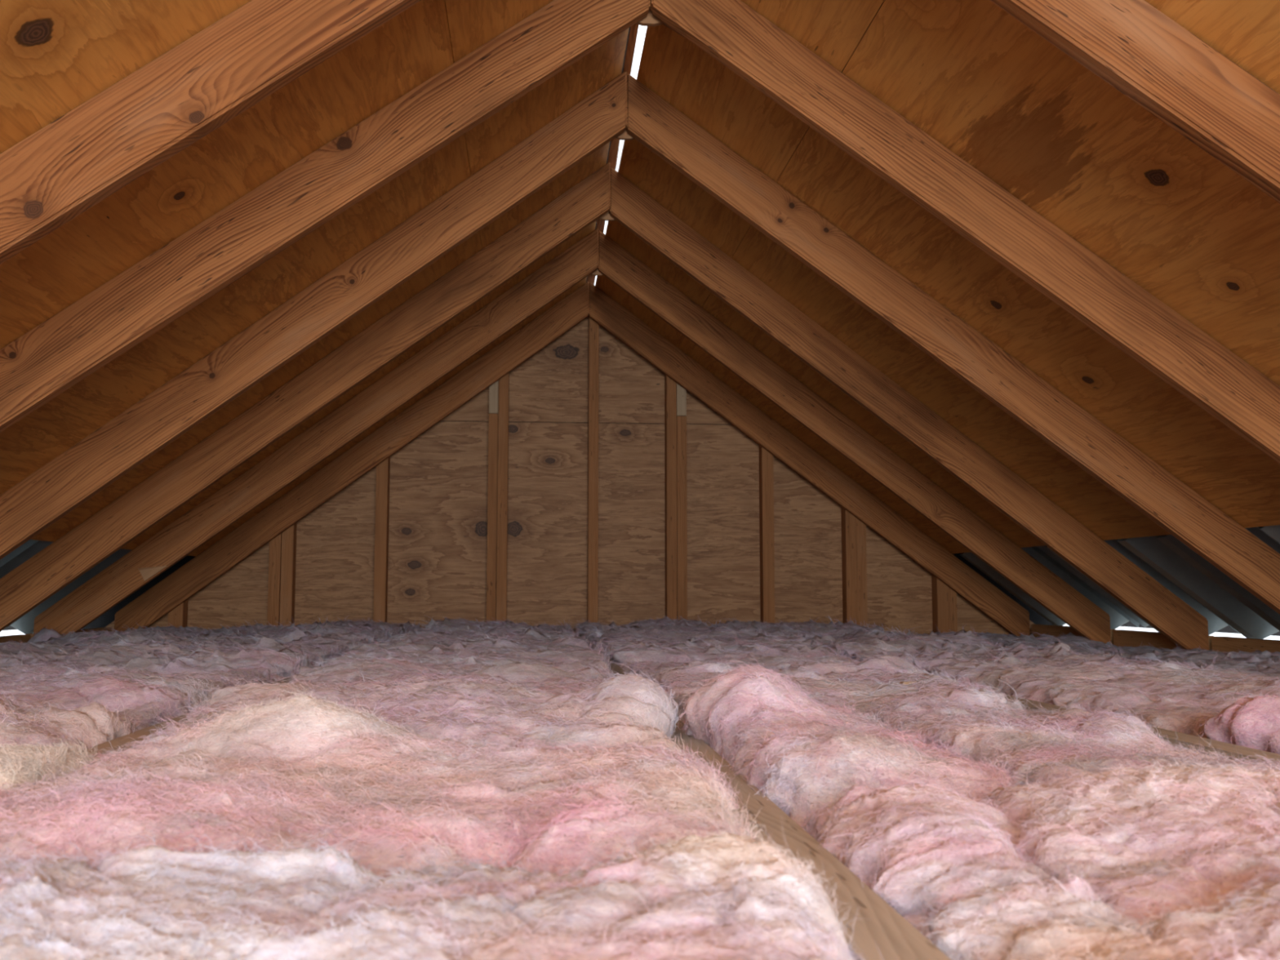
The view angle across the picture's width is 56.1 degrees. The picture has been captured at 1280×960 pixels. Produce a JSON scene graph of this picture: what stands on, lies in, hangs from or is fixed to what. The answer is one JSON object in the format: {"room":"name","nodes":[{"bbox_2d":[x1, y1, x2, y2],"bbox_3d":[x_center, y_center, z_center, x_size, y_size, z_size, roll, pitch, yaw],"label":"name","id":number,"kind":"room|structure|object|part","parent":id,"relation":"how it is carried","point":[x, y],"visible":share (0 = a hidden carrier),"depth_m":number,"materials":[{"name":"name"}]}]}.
{"room":"attic","nodes":[
{"label":"attic","id":0,"kind":"room"},
{"bbox_2d":[104,315,1035,635],"bbox_3d":[-0.210,-0.026,5.239,4.498,1.641,0.024,0,-5,-5],"label":"wall","id":1,"kind":"structure","parent":0,"point":[438,481],"depth_m":5.21,"materials":[{"name":"brown wood"}]},
{"bbox_3d":[-1.770,0.273,5.067,1.363,0.988,0.012,0,-5,-5],"label":"plywood panel","id":2,"kind":"part","parent":1,"relation":"part of","materials":[{"name":"brown wood"}]},
{"bbox_3d":[-0.620,-0.548,5.245,0.828,0.591,0.012,0,-5,-5],"label":"plywood panel","id":3,"kind":"part","parent":1,"relation":"part of","materials":[{"name":"brown wood"}]},
{"bbox_3d":[-0.458,0.263,5.185,1.265,1.030,0.012,0,-5,-5],"label":"plywood panel","id":4,"kind":"part","parent":1,"relation":"part of","materials":[{"name":"brown wood"}]},
{"bbox_3d":[0.182,-0.532,5.315,0.776,0.572,0.012,0,-5,-5],"label":"plywood panel","id":5,"kind":"part","parent":1,"relation":"part of","materials":[{"name":"brown wood"}]},
{"bbox_3d":[0.565,0.271,5.274,0.783,1.030,0.012,0,-5,-5],"label":"plywood panel","id":6,"kind":"part","parent":1,"relation":"part of","materials":[{"name":"brown wood"}]},
{"bbox_3d":[1.495,0.421,5.343,1.077,0.744,0.012,0,-5,-5],"label":"plywood panel","id":7,"kind":"part","parent":1,"relation":"part of","materials":[{"name":"brown wood"}]},
{"bbox_2d":[0,0,1279,635],"bbox_3d":[0.084,-0.408,1.678,4.287,1.578,7.240,0,-5,-5],"label":"roof sheathing","id":8,"kind":"structure","parent":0,"point":[1148,201],"depth_m":2.58,"materials":[{"name":"brown wood"}]},
{"bbox_2d":[0,0,421,264],"bbox_3d":[-0.884,-0.390,1.687,1.927,1.562,0.040,1,-5,-7],"label":"rafter","id":9,"kind":"object","parent":8,"relation":"attached to","point":[91,152],"visible":1,"depth_m":1.71,"materials":[{"name":"brown wood"}]},
{"bbox_3d":[-0.922,-0.447,1.633,1.514,0.012,2.618,-36,-1,-7],"label":"plywood panel","id":10,"kind":"part","parent":8,"relation":"part of","materials":[{"name":"brown wood"}]},
{"bbox_3d":[-1.137,-0.223,4.058,1.514,0.012,2.268,-36,-1,-7],"label":"plywood panel","id":11,"kind":"part","parent":8,"relation":"part of","materials":[{"name":"brown wood"}]},
{"bbox_2d":[0,161,610,631],"bbox_3d":[-1.051,-0.215,3.578,1.926,1.562,0.038,0,-5,-5],"label":"rafter","id":12,"kind":"object","parent":8,"relation":"attached to","point":[179,482],"visible":1,"depth_m":3.57,"materials":[{"name":"brown wood"}]},
{"bbox_2d":[0,71,626,559],"bbox_3d":[-0.995,-0.274,2.942,1.926,1.562,0.038,0,-5,-4],"label":"rafter","id":13,"kind":"object","parent":8,"relation":"attached to","point":[86,468],"visible":1,"depth_m":2.95,"materials":[{"name":"brown wood"}]},
{"bbox_2d":[33,228,599,635],"bbox_3d":[-1.111,-0.153,4.252,1.926,1.562,0.046,0,-5,-5],"label":"rafter","id":14,"kind":"object","parent":8,"relation":"attached to","point":[152,557],"visible":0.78,"depth_m":4.24,"materials":[{"name":"brown wood"}]},
{"bbox_2d":[0,0,650,432],"bbox_3d":[-0.934,-0.338,2.255,1.928,1.561,0.041,1,-5,-8],"label":"rafter","id":15,"kind":"object","parent":8,"relation":"attached to","point":[51,357],"visible":1,"depth_m":2.30,"materials":[{"name":"brown wood"}]},
{"bbox_2d":[635,6,686,38],"bbox_3d":[0.018,-0.990,2.485,0.260,0.203,0.012,0,-5,-5],"label":"ridge gusset","id":16,"kind":"object","parent":15,"relation":"attached to","point":[651,20],"visible":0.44,"depth_m":2.48,"materials":[{"name":"brown wood"}]},
{"bbox_2d":[114,281,589,632],"bbox_3d":[-1.180,-0.082,5.030,1.926,1.562,0.039,0,-5,-4],"label":"rafter","id":17,"kind":"object","parent":8,"relation":"attached to","point":[220,557],"visible":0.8,"depth_m":5.01,"materials":[{"name":"brown wood"}]},
{"bbox_3d":[-0.214,-0.934,2.759,0.469,0.012,1.898,-36,-1,-7],"label":"plywood panel","id":18,"kind":"part","parent":8,"relation":"part of","materials":[{"name":"brown wood"}]},
{"bbox_3d":[-0.369,-0.773,4.505,0.469,0.012,1.618,-36,-1,-7],"label":"plywood panel","id":19,"kind":"part","parent":8,"relation":"part of","materials":[{"name":"brown wood"}]},
{"bbox_3d":[0.013,-0.735,4.893,0.446,0.012,0.908,37,-7,-1],"label":"plywood panel","id":20,"kind":"part","parent":8,"relation":"part of","materials":[{"name":"brown wood"}]},
{"bbox_3d":[0.171,-0.899,3.118,0.446,0.012,2.668,37,-7,-1],"label":"plywood panel","id":21,"kind":"part","parent":8,"relation":"part of","materials":[{"name":"brown wood"}]},
{"bbox_2d":[588,282,1030,636],"bbox_3d":[0.737,-0.065,5.206,1.926,1.562,0.038,1,-5,-6],"label":"rafter","id":22,"kind":"object","parent":8,"relation":"attached to","point":[604,310],"visible":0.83,"depth_m":5.19,"materials":[{"name":"brown wood"}]},
{"bbox_2d":[597,230,1111,643],"bbox_3d":[0.803,-0.133,4.470,1.926,1.562,0.039,1,-5,-6],"label":"rafter","id":23,"kind":"object","parent":8,"relation":"attached to","point":[617,264],"visible":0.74,"depth_m":4.45,"materials":[{"name":"brown wood"}]},
{"bbox_2d":[591,269,602,275],"bbox_3d":[-0.157,-0.808,4.455,0.260,0.203,0.012,0,-5,-5],"label":"ridge gusset","id":24,"kind":"object","parent":23,"relation":"attached to","point":[596,273],"visible":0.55,"depth_m":4.45,"materials":[{"name":"brown wood"}]},
{"bbox_2d":[608,166,1208,650],"bbox_3d":[0.861,-0.194,3.813,1.927,1.562,0.039,1,-5,-6],"label":"rafter","id":25,"kind":"object","parent":8,"relation":"attached to","point":[631,206],"visible":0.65,"depth_m":3.79,"materials":[{"name":"brown wood"}]},
{"bbox_2d":[593,211,615,222],"bbox_3d":[-0.098,-0.869,3.793,0.260,0.203,0.012,0,-5,-5],"label":"ridge gusset","id":26,"kind":"object","parent":25,"relation":"attached to","point":[606,216],"visible":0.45,"depth_m":3.78,"materials":[{"name":"brown wood"}]},
{"bbox_3d":[0.852,-0.220,4.219,1.490,0.012,2.298,37,-7,-1],"label":"plywood panel","id":27,"kind":"part","parent":8,"relation":"part of","materials":[{"name":"brown wood"}]},
{"bbox_2d":[626,73,1279,614],"bbox_3d":[0.926,-0.261,3.082,1.927,1.562,0.039,0,-5,-3],"label":"rafter","id":28,"kind":"object","parent":8,"relation":"attached to","point":[654,122],"visible":0.95,"depth_m":3.06,"materials":[{"name":"brown wood"}]},
{"bbox_2d":[615,128,634,140],"bbox_3d":[-0.038,-0.932,3.114,0.260,0.203,0.012,0,-5,-5],"label":"ridge gusset","id":29,"kind":"object","parent":28,"relation":"attached to","point":[624,135],"visible":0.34,"depth_m":3.10,"materials":[{"name":"brown wood"}]},
{"bbox_2d":[650,0,1279,463],"bbox_3d":[0.985,-0.324,2.408,1.928,1.561,0.042,0,-5,-1],"label":"rafter","id":30,"kind":"object","parent":8,"relation":"attached to","point":[1222,384],"visible":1,"depth_m":2.40,"materials":[{"name":"brown wood"}]},
{"bbox_3d":[1.067,-0.444,1.794,1.490,0.012,2.588,37,-7,-1],"label":"plywood panel","id":31,"kind":"part","parent":8,"relation":"part of","materials":[{"name":"brown wood"}]},
{"bbox_2d":[989,0,1279,203],"bbox_3d":[1.045,-0.387,1.724,1.929,1.560,0.042,0,-5,-1],"label":"rafter","id":32,"kind":"object","parent":8,"relation":"attached to","point":[1200,93],"visible":1,"depth_m":1.72,"materials":[{"name":"brown wood"}]},
{"bbox_3d":[0.087,0.459,1.599,4.100,0.020,7.240,0,-5,-5],"label":"floor","id":33,"kind":"structure","parent":0,"visible":0},
{"bbox_2d":[0,634,31,643],"bbox_3d":[-2.064,0.572,3.760,0.038,0.152,0.639,0,-5,-5],"label":"board","id":34,"kind":"object","parent":33,"relation":"on","point":[24,637],"visible":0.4,"depth_m":3.98,"materials":[{"name":"brown wood"}]},
{"bbox_2d":[24,625,63,643],"bbox_3d":[-1.947,0.539,3.561,0.198,0.172,2.729,0,-5,-5],"label":"insulation batt","id":35,"kind":"object","parent":33,"relation":"on","point":[46,633],"visible":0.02,"depth_m":3.92,"materials":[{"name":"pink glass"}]},
{"bbox_2d":[27,627,112,638],"bbox_3d":[-2.129,0.640,4.494,0.038,0.152,0.750,0,-5,-5],"label":"insulation batt","id":36,"kind":"object","parent":33,"relation":"on","point":[96,629],"visible":0.16,"depth_m":4.69,"materials":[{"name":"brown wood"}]},
{"bbox_2d":[0,636,157,669],"bbox_3d":[-1.485,0.433,2.454,0.573,0.178,1.821,0,-5,-5],"label":"insulation batt","id":37,"kind":"object","parent":33,"relation":"on","point":[11,653],"visible":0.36,"depth_m":3.02,"materials":[{"name":"pink glass"}]},
{"bbox_2d":[8,618,271,645],"bbox_3d":[-1.642,0.587,4.135,0.593,0.181,1.636,0,-5,-5],"label":"insulation batt","id":38,"kind":"object","parent":33,"relation":"on","point":[138,635],"visible":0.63,"depth_m":3.70,"materials":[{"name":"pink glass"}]},
{"bbox_2d":[0,660,285,750],"bbox_3d":[-0.863,0.352,1.654,0.568,0.193,1.122,0,-5,-5],"label":"insulation batt","id":39,"kind":"object","parent":33,"relation":"on","point":[102,704],"visible":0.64,"depth_m":1.58,"materials":[{"name":"pink glass"}]},
{"bbox_2d":[167,599,188,628],"bbox_3d":[-1.918,0.593,4.977,0.060,0.315,0.072,0,-5,-5],"label":"stud","id":40,"kind":"object","parent":33,"relation":"on","point":[178,616],"visible":0.27,"depth_m":4.95,"materials":[{"name":"brown wood"}]},
{"bbox_2d":[81,676,292,756],"bbox_3d":[-0.613,0.416,2.007,0.045,0.140,6.065,0,-5,-5],"label":"joist","id":41,"kind":"object","parent":33,"relation":"on","point":[132,737],"visible":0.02,"depth_m":1.31,"materials":[{"name":"brown wood"}]},
{"bbox_2d":[0,734,100,791],"bbox_3d":[-0.537,0.230,0.942,0.179,0.032,0.170,0,-5,-5],"label":"insulation batt","id":42,"kind":"object","parent":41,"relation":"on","point":[18,763],"visible":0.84,"depth_m":0.94,"materials":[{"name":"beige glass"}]},
{"bbox_2d":[14,629,378,678],"bbox_3d":[-0.968,0.464,2.865,0.583,0.192,1.385,0,-5,-5],"label":"insulation batt","id":43,"kind":"object","parent":33,"relation":"on","point":[207,653],"visible":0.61,"depth_m":2.45,"materials":[{"name":"pink glass"}]},
{"bbox_2d":[266,533,281,626],"bbox_3d":[-1.526,0.454,5.025,0.047,0.600,0.072,0,-5,-5],"label":"stud","id":44,"kind":"object","parent":33,"relation":"on","point":[275,544],"visible":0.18,"depth_m":4.99,"materials":[{"name":"brown wood"}]},
{"bbox_2d":[279,522,297,626],"bbox_3d":[-1.477,0.436,5.034,0.048,0.637,0.066,0,-5,-5],"label":"stud","id":45,"kind":"object","parent":33,"relation":"on","point":[287,589],"visible":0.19,"depth_m":5.01,"materials":[{"name":"brown wood"}]},
{"bbox_2d":[214,615,424,643],"bbox_3d":[-1.096,0.591,4.261,0.603,0.196,1.497,0,-5,-5],"label":"insulation batt","id":46,"kind":"object","parent":33,"relation":"on","point":[282,633],"visible":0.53,"depth_m":4.01,"materials":[{"name":"pink glass"}]},
{"bbox_2d":[373,456,390,622],"bbox_3d":[-1.093,0.298,5.078,0.049,0.920,0.072,0,-5,-5],"label":"stud","id":47,"kind":"object","parent":33,"relation":"on","point":[383,469],"visible":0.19,"depth_m":5.05,"materials":[{"name":"brown wood"}]},
{"bbox_2d":[0,685,772,878],"bbox_3d":[-0.211,0.275,0.877,0.590,0.204,0.513,0,-5,-5],"label":"insulation batt","id":48,"kind":"object","parent":33,"relation":"on","point":[303,764],"visible":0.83,"depth_m":0.78,"materials":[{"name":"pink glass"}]},
{"bbox_2d":[131,653,689,755],"bbox_3d":[-0.287,0.348,1.659,0.604,0.202,1.120,0,-5,-5],"label":"insulation batt","id":49,"kind":"object","parent":33,"relation":"on","point":[575,702],"visible":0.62,"depth_m":1.32,"materials":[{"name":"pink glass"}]},
{"bbox_2d":[0,813,897,959],"bbox_3d":[-0.160,0.239,0.316,0.600,0.172,0.671,0,-5,-5],"label":"insulation batt","id":50,"kind":"object","parent":33,"relation":"on","point":[725,896],"visible":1,"depth_m":0.53,"materials":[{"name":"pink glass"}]},
{"bbox_2d":[306,624,612,667],"bbox_3d":[-0.389,0.466,2.865,0.628,0.188,1.382,0,-5,-5],"label":"insulation batt","id":51,"kind":"object","parent":33,"relation":"on","point":[424,648],"visible":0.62,"depth_m":2.65,"materials":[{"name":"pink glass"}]},
{"bbox_2d":[400,615,583,639],"bbox_3d":[-0.521,0.596,4.284,0.628,0.191,1.545,0,-5,-5],"label":"insulation batt","id":52,"kind":"object","parent":33,"relation":"on","point":[466,626],"visible":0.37,"depth_m":4.18,"materials":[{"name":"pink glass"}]},
{"bbox_2d":[486,413,497,622],"bbox_3d":[-0.631,0.239,5.126,0.039,1.046,0.068,0,-5,-5],"label":"stud","id":53,"kind":"object","parent":33,"relation":"on","point":[493,418],"visible":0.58,"depth_m":5.10,"materials":[{"name":"brown wood"}]},
{"bbox_2d":[488,379,498,413],"bbox_3d":[-0.631,-0.388,5.184,0.038,0.210,0.069,0,-5,-5],"label":"block","id":54,"kind":"object","parent":53,"relation":"on","point":[494,388],"visible":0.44,"depth_m":5.15,"materials":[{"name":"brown wood"}]},
{"bbox_2d":[496,372,509,622],"bbox_3d":[-0.589,0.117,5.139,0.043,1.292,0.072,0,-5,-5],"label":"stud","id":55,"kind":"object","parent":33,"relation":"on","point":[504,382],"visible":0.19,"depth_m":5.11,"materials":[{"name":"brown wood"}]},
{"bbox_2d":[587,315,599,622],"bbox_3d":[-0.203,-0.003,5.184,0.042,1.540,0.072,0,-5,-5],"label":"stud","id":56,"kind":"object","parent":33,"relation":"on","point":[593,327],"visible":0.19,"depth_m":5.15,"materials":[{"name":"brown wood"}]},
{"bbox_2d":[573,614,746,644],"bbox_3d":[0.039,0.614,4.459,0.564,0.188,1.303,0,-5,-5],"label":"insulation batt","id":57,"kind":"object","parent":33,"relation":"on","point":[593,628],"visible":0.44,"depth_m":4.38,"materials":[{"name":"pink glass"}]},
{"bbox_2d":[664,373,676,620],"bbox_3d":[0.134,0.123,5.203,0.044,1.292,0.072,0,-5,-5],"label":"stud","id":58,"kind":"object","parent":33,"relation":"on","point":[670,385],"visible":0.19,"depth_m":5.17,"materials":[{"name":"brown wood"}]},
{"bbox_2d":[676,416,687,620],"bbox_3d":[0.179,0.246,5.197,0.042,1.046,0.068,0,-5,-5],"label":"stud","id":59,"kind":"object","parent":33,"relation":"on","point":[682,505],"visible":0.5,"depth_m":5.17,"materials":[{"name":"brown wood"}]},
{"bbox_2d":[676,382,686,416],"bbox_3d":[0.178,-0.381,5.255,0.042,0.210,0.069,0,-5,-5],"label":"block","id":60,"kind":"object","parent":59,"relation":"on","point":[681,391],"visible":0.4,"depth_m":5.22,"materials":[{"name":"brown wood"}]},
{"bbox_2d":[589,623,848,667],"bbox_3d":[0.150,0.500,3.215,0.574,0.185,1.284,0,-5,-5],"label":"insulation batt","id":61,"kind":"object","parent":33,"relation":"on","point":[656,644],"visible":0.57,"depth_m":2.94,"materials":[{"name":"pink glass"}]},
{"bbox_2d":[570,628,951,959],"bbox_3d":[-0.021,0.421,2.059,0.045,0.140,6.065,0,-5,-5],"label":"joist","id":62,"kind":"object","parent":33,"relation":"on","point":[877,923],"visible":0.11,"depth_m":0.67,"materials":[{"name":"brown wood"}]},
{"bbox_2d":[759,444,774,623],"bbox_3d":[0.553,0.280,5.225,0.050,0.984,0.072,0,-5,-5],"label":"stud","id":63,"kind":"object","parent":33,"relation":"on","point":[766,479],"visible":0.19,"depth_m":5.20,"materials":[{"name":"brown wood"}]},
{"bbox_2d":[709,614,944,639],"bbox_3d":[0.604,0.601,4.331,0.566,0.190,1.646,0,-5,-5],"label":"insulation batt","id":64,"kind":"object","parent":33,"relation":"on","point":[836,630],"visible":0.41,"depth_m":4.02,"materials":[{"name":"pink glass"}]},
{"bbox_2d":[618,648,1048,723],"bbox_3d":[0.253,0.396,2.067,0.562,0.182,1.086,0,-5,-5],"label":"insulation batt","id":65,"kind":"object","parent":33,"relation":"on","point":[830,677],"visible":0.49,"depth_m":1.86,"materials":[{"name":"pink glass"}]},
{"bbox_2d":[899,680,917,685],"bbox_3d":[0.440,0.309,1.825,0.090,0.005,0.012,1,-5,-12],"label":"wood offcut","id":66,"kind":"object","parent":65,"relation":"on","point":[904,682],"visible":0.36,"depth_m":1.81,"materials":[{"name":"beige wood"}]},
{"bbox_2d":[840,506,857,624],"bbox_3d":[0.916,0.417,5.245,0.048,0.715,0.072,0,-5,-5],"label":"stud","id":67,"kind":"object","parent":33,"relation":"on","point":[849,555],"visible":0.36,"depth_m":5.22,"materials":[{"name":"brown wood"}]},
{"bbox_2d":[676,656,1025,826],"bbox_3d":[0.173,0.300,1.203,0.247,0.214,0.650,0,-5,-5],"label":"insulation batt","id":68,"kind":"object","parent":33,"relation":"on","point":[797,751],"visible":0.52,"depth_m":0.99,"materials":[{"name":"pink glass"}]},
{"bbox_2d":[856,517,867,627],"bbox_3d":[0.963,0.436,5.250,0.043,0.678,0.066,0,-5,-5],"label":"stud","id":69,"kind":"object","parent":33,"relation":"on","point":[860,526],"visible":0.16,"depth_m":5.22,"materials":[{"name":"brown wood"}]},
{"bbox_2d":[931,573,949,633],"bbox_3d":[1.318,0.568,5.266,0.049,0.418,0.072,0,-5,-5],"label":"stud","id":70,"kind":"object","parent":33,"relation":"on","point":[940,589],"visible":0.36,"depth_m":5.24,"materials":[{"name":"brown wood"}]},
{"bbox_2d":[947,586,957,632],"bbox_3d":[1.364,0.587,5.272,0.039,0.380,0.066,0,-5,-5],"label":"stud","id":71,"kind":"object","parent":33,"relation":"on","point":[952,595],"visible":0.31,"depth_m":5.24,"materials":[{"name":"brown wood"}]},
{"bbox_2d":[799,623,1231,684],"bbox_3d":[0.736,0.463,2.820,0.563,0.187,1.480,0,-5,-5],"label":"insulation batt","id":72,"kind":"object","parent":33,"relation":"on","point":[962,653],"visible":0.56,"depth_m":2.73,"materials":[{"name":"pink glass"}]},
{"bbox_2d":[792,752,1279,959],"bbox_3d":[0.401,0.248,0.468,0.546,0.182,0.877,0,-5,-5],"label":"insulation batt","id":73,"kind":"object","parent":33,"relation":"on","point":[1182,862],"visible":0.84,"depth_m":0.64,"materials":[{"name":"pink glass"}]},
{"bbox_2d":[889,630,1210,655],"bbox_3d":[1.328,0.634,4.397,0.939,0.137,1.650,0,-5,-5],"label":"insulation batt","id":74,"kind":"object","parent":33,"relation":"on","point":[1080,644],"visible":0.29,"depth_m":4.33,"materials":[{"name":"pink glass"}]},
{"bbox_2d":[858,692,1279,785],"bbox_3d":[0.438,0.324,1.223,0.347,0.169,0.645,0,-5,-5],"label":"insulation batt","id":75,"kind":"object","parent":33,"relation":"on","point":[1073,740],"visible":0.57,"depth_m":1.12,"materials":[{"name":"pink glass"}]},
{"bbox_2d":[1031,624,1115,644],"bbox_3d":[1.751,0.673,4.869,0.038,0.155,0.694,0,-5,-5],"label":"board","id":76,"kind":"object","parent":33,"relation":"on","point":[1055,631],"visible":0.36,"depth_m":4.99,"materials":[{"name":"brown wood"}]},
{"bbox_2d":[959,684,1279,763],"bbox_3d":[0.526,0.426,2.107,0.045,0.140,6.065,0,-5,-5],"label":"joist","id":77,"kind":"object","parent":33,"relation":"on","point":[1227,748],"visible":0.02,"depth_m":1.27,"materials":[{"name":"brown wood"}]},
{"bbox_2d":[967,658,1279,754],"bbox_3d":[0.861,0.336,1.431,0.551,0.183,1.370,0,-5,-5],"label":"insulation batt","id":78,"kind":"object","parent":33,"relation":"on","point":[1234,707],"visible":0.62,"depth_m":1.66,"materials":[{"name":"pink glass"}]},
{"bbox_2d":[1112,629,1213,650],"bbox_3d":[1.813,0.609,4.176,0.038,0.155,0.612,0,-5,-5],"label":"board","id":79,"kind":"object","parent":33,"relation":"on","point":[1133,638],"visible":0.31,"depth_m":4.26,"materials":[{"name":"brown wood"}]},
{"bbox_2d":[1080,647,1279,677],"bbox_3d":[1.486,0.470,2.662,0.941,0.144,1.928,0,-5,-5],"label":"insulation batt","id":80,"kind":"object","parent":33,"relation":"on","point":[1266,663],"visible":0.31,"depth_m":3.13,"materials":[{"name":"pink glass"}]},
{"bbox_2d":[1211,636,1279,653],"bbox_3d":[1.876,0.543,3.461,0.038,0.155,0.738,0,-5,-5],"label":"board","id":81,"kind":"object","parent":33,"relation":"on","point":[1226,644],"visible":0.4,"depth_m":3.66,"materials":[{"name":"brown wood"}]},
{"label":"trim","id":82,"kind":"structure","parent":33,"relation":"on","visible":0},
{"bbox_2d":[959,546,1139,629],"bbox_3d":[1.646,0.427,4.879,0.459,0.359,0.691,0,-5,-5],"label":"panel","id":83,"kind":"object","parent":82,"relation":"on","point":[1118,617],"visible":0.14,"depth_m":4.66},
{"bbox_2d":[1036,538,1239,635],"bbox_3d":[1.707,0.363,4.186,0.459,0.359,0.609,0,-5,-5],"label":"panel","id":84,"kind":"object","parent":82,"relation":"on","point":[1215,623],"visible":0.08,"depth_m":4.00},
{"bbox_2d":[1117,526,1279,639],"bbox_3d":[1.770,0.298,3.474,0.459,0.359,0.725,0,-5,-5],"label":"panel","id":85,"kind":"object","parent":82,"relation":"on","point":[1230,602],"visible":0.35,"depth_m":3.71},
{"bbox_2d":[1259,524,1279,544],"bbox_3d":[1.835,0.230,2.740,0.459,0.359,0.656,0,-5,-5],"label":"panel","id":86,"kind":"object","parent":82,"relation":"on","point":[1273,531],"visible":0.83,"depth_m":3.04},
{"label":"trim","id":87,"kind":"structure","parent":33,"relation":"on","visible":0},
{"bbox_2d":[0,539,120,631],"bbox_3d":[-1.968,0.334,3.791,0.439,0.344,0.635,0,-5,-5],"label":"panel","id":88,"kind":"object","parent":87,"relation":"on","point":[29,548],"visible":0.02,"depth_m":3.60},
{"bbox_2d":[10,548,174,634],"bbox_3d":[-2.033,0.402,4.523,0.439,0.344,0.743,0,-5,-5],"label":"panel","id":89,"kind":"object","parent":87,"relation":"on","point":[25,624],"visible":0.1,"depth_m":4.28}
]}

